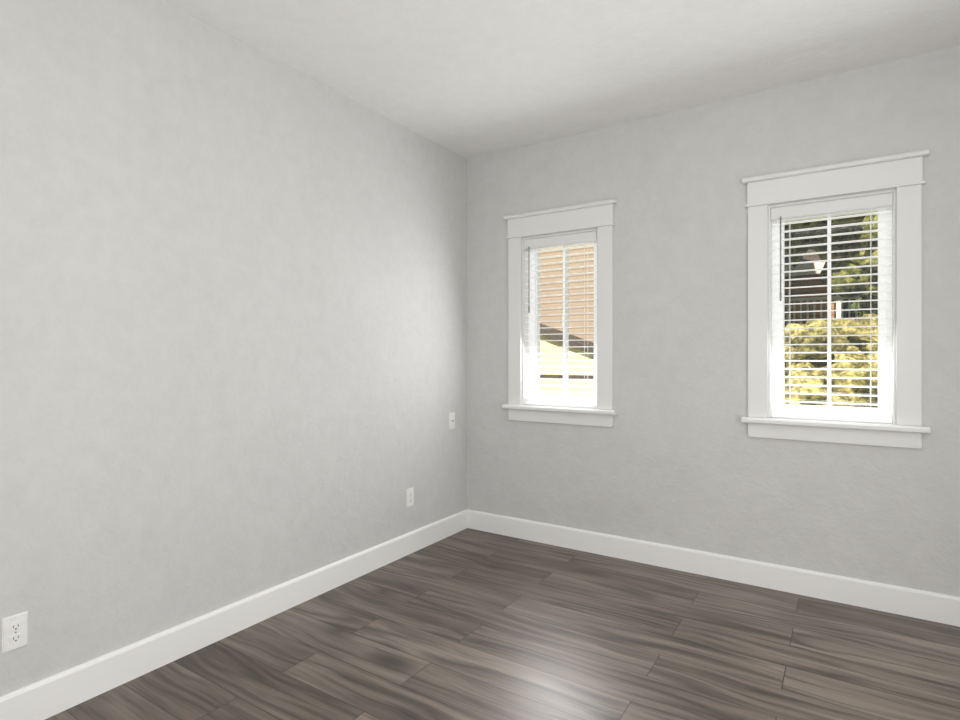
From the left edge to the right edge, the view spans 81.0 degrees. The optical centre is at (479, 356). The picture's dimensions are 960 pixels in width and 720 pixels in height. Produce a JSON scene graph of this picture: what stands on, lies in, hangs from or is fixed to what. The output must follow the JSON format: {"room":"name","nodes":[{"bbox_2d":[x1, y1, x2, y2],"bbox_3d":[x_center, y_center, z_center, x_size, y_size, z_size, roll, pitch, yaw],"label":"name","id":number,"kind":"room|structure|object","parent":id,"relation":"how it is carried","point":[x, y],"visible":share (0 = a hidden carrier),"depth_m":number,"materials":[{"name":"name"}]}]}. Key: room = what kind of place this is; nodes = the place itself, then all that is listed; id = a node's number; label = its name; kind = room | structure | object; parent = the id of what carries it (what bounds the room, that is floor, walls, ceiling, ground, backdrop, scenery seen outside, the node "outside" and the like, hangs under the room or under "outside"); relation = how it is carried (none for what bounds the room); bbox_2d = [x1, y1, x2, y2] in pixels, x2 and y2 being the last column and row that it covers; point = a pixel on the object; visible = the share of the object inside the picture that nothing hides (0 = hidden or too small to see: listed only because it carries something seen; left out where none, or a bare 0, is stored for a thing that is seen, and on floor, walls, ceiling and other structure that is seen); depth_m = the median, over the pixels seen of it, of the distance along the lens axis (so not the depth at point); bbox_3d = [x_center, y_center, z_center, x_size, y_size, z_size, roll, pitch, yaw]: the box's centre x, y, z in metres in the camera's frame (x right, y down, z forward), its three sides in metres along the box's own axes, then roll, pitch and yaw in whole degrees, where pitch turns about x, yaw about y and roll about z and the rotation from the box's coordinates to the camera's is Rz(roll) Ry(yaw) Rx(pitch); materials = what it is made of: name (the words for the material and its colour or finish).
{"room":"empty bedroom","nodes":[
{"label":"empty bedroom","id":0,"kind":"room"},
{"bbox_2d":[0,0,466,696],"bbox_3d":[-1.308,-0.100,2.411,0.160,2.700,4.520,0,0,33],"label":"wall","id":1,"kind":"structure","parent":0,"point":[232,320],"depth_m":2.41,"materials":[{"name":"grey paint"}]},
{"bbox_2d":[2,611,27,653],"bbox_3d":[-1.553,0.920,1.879,0.008,0.114,0.070,0,0,33],"label":"duplex electrical outlet","id":2,"kind":"object","parent":1,"relation":"attached to","point":[14,631],"visible":1,"depth_m":1.88,"materials":[{"name":"white plastic"}]},
{"bbox_2d":[0,509,467,719],"bbox_3d":[-1.234,1.183,2.363,0.016,0.133,4.200,0,0,33],"label":"baseboard","id":3,"kind":"structure","parent":1,"relation":"attached to","point":[48,697],"depth_m":2.40,"materials":[{"name":"white paint"}]},
{"bbox_2d":[406,487,413,506],"bbox_3d":[-0.444,0.895,3.587,0.008,0.114,0.070,0,0,33],"label":"duplex electrical outlet","id":4,"kind":"object","parent":1,"relation":"attached to","point":[409,496],"visible":1,"depth_m":3.58,"materials":[{"name":"white plastic"}]},
{"bbox_2d":[449,412,454,428],"bbox_3d":[-0.193,0.450,3.965,0.017,0.114,0.070,0,0,33],"label":"outlet plate","id":5,"kind":"object","parent":1,"relation":"attached to","point":[451,420],"visible":1,"depth_m":3.96,"materials":[{"name":"white plastic"}]},
{"bbox_2d":[45,528,959,719],"bbox_3d":[0.143,1.310,1.469,3.620,0.120,4.520,0,0,33],"label":"floor","id":6,"kind":"structure","parent":0,"point":[469,624],"depth_m":2.36,"materials":[{"name":"laminate"}]},
{"bbox_2d":[162,0,959,158],"bbox_3d":[0.143,-1.510,1.469,3.620,0.120,4.520,0,0,33],"label":"ceiling","id":7,"kind":"structure","parent":0,"point":[468,79],"depth_m":2.65,"materials":[{"name":"paint"}]},
{"bbox_2d":[467,46,959,626],"bbox_3d":[1.326,-0.100,3.291,3.300,2.700,0.176,0,0,33],"label":"wall","id":8,"kind":"structure","parent":0,"point":[675,454],"depth_m":3.20,"materials":[{"name":"grey paint"}]},
{"bbox_2d":[502,198,617,426],"bbox_3d":[0.550,-0.273,3.772,0.805,1.421,0.222,0,0,33],"label":"window","id":9,"kind":"structure","parent":8,"relation":"in","point":[564,336],"depth_m":3.78,"materials":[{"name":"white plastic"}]},
{"bbox_2d":[524,231,596,407],"bbox_3d":[0.536,-0.241,3.749,0.527,1.131,0.083,0,0,33],"label":"window blind","id":10,"kind":"object","parent":9,"relation":"attached to","point":[569,239],"visible":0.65,"depth_m":3.74,"materials":[{"name":"white plastic"}]},
{"bbox_2d":[741,149,929,448],"bbox_3d":[1.827,-0.273,2.942,0.810,1.421,0.222,0,0,33],"label":"window","id":11,"kind":"structure","parent":8,"relation":"in","point":[881,330],"depth_m":2.87,"materials":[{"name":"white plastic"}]},
{"bbox_2d":[771,192,892,422],"bbox_3d":[1.813,-0.241,2.920,0.532,1.131,0.083,0,0,33],"label":"window blind","id":12,"kind":"object","parent":11,"relation":"attached to","point":[870,202],"visible":0.92,"depth_m":2.91,"materials":[{"name":"white plastic"}]},
{"label":"outside","id":13,"kind":"structure","parent":0,"visible":0},
{"bbox_3d":[17.947,1.950,31.914,80.000,0.300,65.340,0,0,33],"label":"ground","id":14,"kind":"structure","parent":13,"visible":0},
{"bbox_2d":[540,244,593,395],"bbox_3d":[0.356,-2.775,16.027,12.600,9.150,8.450,0,0,33],"label":"house","id":15,"kind":"structure","parent":14,"relation":"on","point":[573,330],"depth_m":11.03,"materials":[{"name":"beige"}]},
{"bbox_2d":[785,249,864,325],"bbox_3d":[8.815,-1.100,18.999,6.750,5.800,8.150,0,0,33],"label":"house","id":16,"kind":"structure","parent":14,"relation":"on","point":[806,307],"depth_m":15.60,"materials":[{"name":"orange"}]},
{"bbox_2d":[785,211,877,315],"bbox_3d":[10.233,-2.329,11.602,10.556,8.275,8.298,0,0,33],"label":"tree","id":17,"kind":"object","parent":14,"relation":"on","point":[865,304],"depth_m":10.74,"materials":[{"name":"green plant"}]},
{"bbox_2d":[785,313,877,407],"bbox_3d":[5.898,0.637,9.146,5.942,2.703,2.858,0,0,33],"label":"shrubs","id":18,"kind":"object","parent":14,"relation":"on","point":[849,365],"depth_m":8.86,"materials":[{"name":"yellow plant"}]},
{"bbox_2d":[843,293,867,319],"bbox_3d":[13.617,-8.974,27.518,28.793,21.546,15.786,0,0,33],"label":"conifers","id":19,"kind":"object","parent":14,"relation":"on","point":[852,305],"depth_m":23.84,"materials":[{"name":"green plant"}]}
]}

